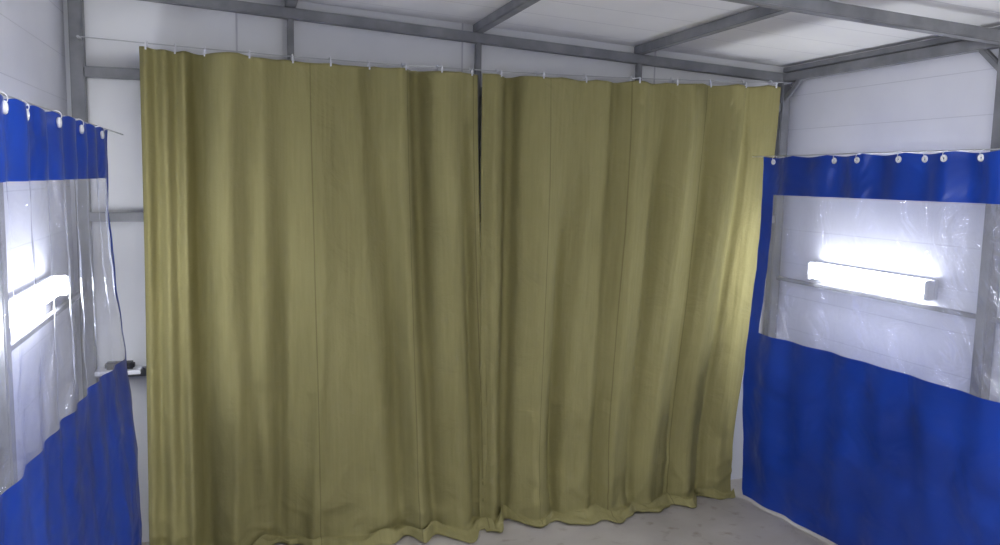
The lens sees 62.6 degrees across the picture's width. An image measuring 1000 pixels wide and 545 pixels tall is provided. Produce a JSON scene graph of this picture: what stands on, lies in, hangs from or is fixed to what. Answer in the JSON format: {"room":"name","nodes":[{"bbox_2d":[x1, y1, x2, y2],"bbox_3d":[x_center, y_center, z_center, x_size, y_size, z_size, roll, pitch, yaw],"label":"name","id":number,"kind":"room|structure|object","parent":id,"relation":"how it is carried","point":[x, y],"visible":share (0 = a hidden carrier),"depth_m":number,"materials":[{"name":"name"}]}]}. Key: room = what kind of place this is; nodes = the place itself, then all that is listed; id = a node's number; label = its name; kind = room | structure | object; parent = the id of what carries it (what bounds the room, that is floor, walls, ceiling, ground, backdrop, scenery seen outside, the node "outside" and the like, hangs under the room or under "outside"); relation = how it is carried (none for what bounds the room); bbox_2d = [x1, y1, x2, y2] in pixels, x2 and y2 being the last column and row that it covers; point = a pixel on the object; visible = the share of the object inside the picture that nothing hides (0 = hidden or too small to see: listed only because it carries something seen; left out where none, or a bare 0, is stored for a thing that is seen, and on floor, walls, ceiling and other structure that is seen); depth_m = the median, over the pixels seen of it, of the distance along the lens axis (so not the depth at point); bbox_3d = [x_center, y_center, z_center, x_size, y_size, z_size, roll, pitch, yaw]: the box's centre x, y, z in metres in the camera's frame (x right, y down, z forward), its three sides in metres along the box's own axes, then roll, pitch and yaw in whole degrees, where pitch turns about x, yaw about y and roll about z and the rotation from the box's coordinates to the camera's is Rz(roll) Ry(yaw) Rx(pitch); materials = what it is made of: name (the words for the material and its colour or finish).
{"room":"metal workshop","nodes":[
{"label":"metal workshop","id":0,"kind":"room"},
{"bbox_2d":[0,0,78,480],"bbox_3d":[-1.047,0.389,0.643,0.100,2.801,6.960,-1,7,-18],"label":"wall","id":1,"kind":"structure","parent":0,"point":[38,214],"depth_m":3.28,"materials":[{"name":"white metal"}]},
{"bbox_2d":[63,0,784,541],"bbox_3d":[-0.181,-0.049,4.596,3.950,2.801,0.100,-1,7,-18],"label":"wall","id":2,"kind":"structure","parent":0,"point":[113,104],"depth_m":4.05,"materials":[{"name":"white metal"}]},
{"bbox_2d":[141,478,837,544],"bbox_3d":[0.856,1.796,1.420,4.150,0.100,7.160,-1,7,-18],"label":"floor","id":3,"kind":"structure","parent":0,"point":[739,520],"depth_m":4.44,"materials":[{"name":"concrete"}]},
{"bbox_2d":[0,0,999,495],"bbox_3d":[0.880,0.358,1.299,3.920,2.785,6.845,-1,7,-18],"label":"steel frame","id":4,"kind":"object","parent":3,"relation":"on","point":[982,40],"visible":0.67,"depth_m":3.88,"materials":[{"name":"grey metal"}]},
{"bbox_2d":[9,275,68,327],"bbox_3d":[-1.655,0.116,2.873,0.072,0.084,1.138,-1,7,-18],"label":"lamp","id":5,"kind":"object","parent":4,"relation":"attached to","point":[27,301],"visible":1,"depth_m":2.97,"materials":[{"name":"white plastic"}]},
{"bbox_2d":[0,91,141,544],"bbox_3d":[-1.151,0.581,2.112,0.114,2.020,3.960,-1,7,-18],"label":"curtain","id":6,"kind":"object","parent":4,"relation":"hanging from","point":[82,488],"visible":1,"depth_m":2.54,"materials":[{"name":"blue plastic"}]},
{"bbox_2d":[94,366,142,375],"bbox_3d":[-1.830,0.512,3.953,0.200,0.100,0.100,-1,7,-18],"label":"wall shelf","id":7,"kind":"object","parent":4,"relation":"attached to","point":[137,369],"visible":0.4,"depth_m":3.92,"materials":[{"name":"white"}]},
{"bbox_2d":[105,360,134,369],"bbox_3d":[-1.819,0.445,3.929,0.130,0.040,0.088,-1,7,-18],"label":"mallet","id":8,"kind":"object","parent":7,"relation":"on","point":[109,365],"visible":0.74,"depth_m":3.92,"materials":[{"name":"black"}]},
{"bbox_2d":[76,35,792,84],"bbox_3d":[-0.100,-1.083,4.324,3.827,0.051,0.077,-1,7,-18],"label":"wire","id":9,"kind":"object","parent":4,"relation":"attached to","point":[77,36],"visible":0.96,"depth_m":4.15,"materials":[{"name":"silver metal"}]},
{"bbox_2d":[139,41,494,544],"bbox_3d":[-0.829,0.163,4.020,1.727,2.472,0.407,-1,7,-18],"label":"curtain","id":10,"kind":"object","parent":9,"relation":"hanging from","point":[312,246],"visible":1,"depth_m":4.08,"materials":[{"name":"green fabric"}]},
{"bbox_2d":[479,69,780,532],"bbox_3d":[0.773,0.132,4.564,1.817,2.471,0.329,-1,7,-18],"label":"curtain","id":11,"kind":"object","parent":9,"relation":"hanging from","point":[620,222],"visible":1,"depth_m":4.59,"materials":[{"name":"green fabric"}]},
{"bbox_2d":[742,148,999,544],"bbox_3d":[2.049,0.539,3.127,0.190,2.012,3.960,-1,7,-18],"label":"curtain","id":12,"kind":"object","parent":4,"relation":"hanging from","point":[850,451],"visible":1,"depth_m":3.98,"materials":[{"name":"blue plastic"}]},
{"bbox_2d":[806,262,937,300],"bbox_3d":[1.931,0.037,4.334,0.072,0.097,0.878,-1,7,-18],"label":"lamp","id":13,"kind":"object","parent":4,"relation":"attached to","point":[927,289],"visible":1,"depth_m":4.25,"materials":[{"name":"white plastic"}]},
{"bbox_2d":[298,0,999,66],"bbox_3d":[0.909,-0.968,1.102,4.150,0.308,7.160,-1,7,-18],"label":"ceiling","id":14,"kind":"structure","parent":0,"point":[788,39],"depth_m":4.03,"materials":[{"name":"white metal"}]},
{"bbox_2d":[776,26,999,402],"bbox_3d":[2.812,0.430,1.878,0.100,2.584,6.960,-1,7,-18],"label":"wall","id":15,"kind":"structure","parent":0,"point":[945,103],"depth_m":4.21,"materials":[{"name":"white metal"}]}
]}

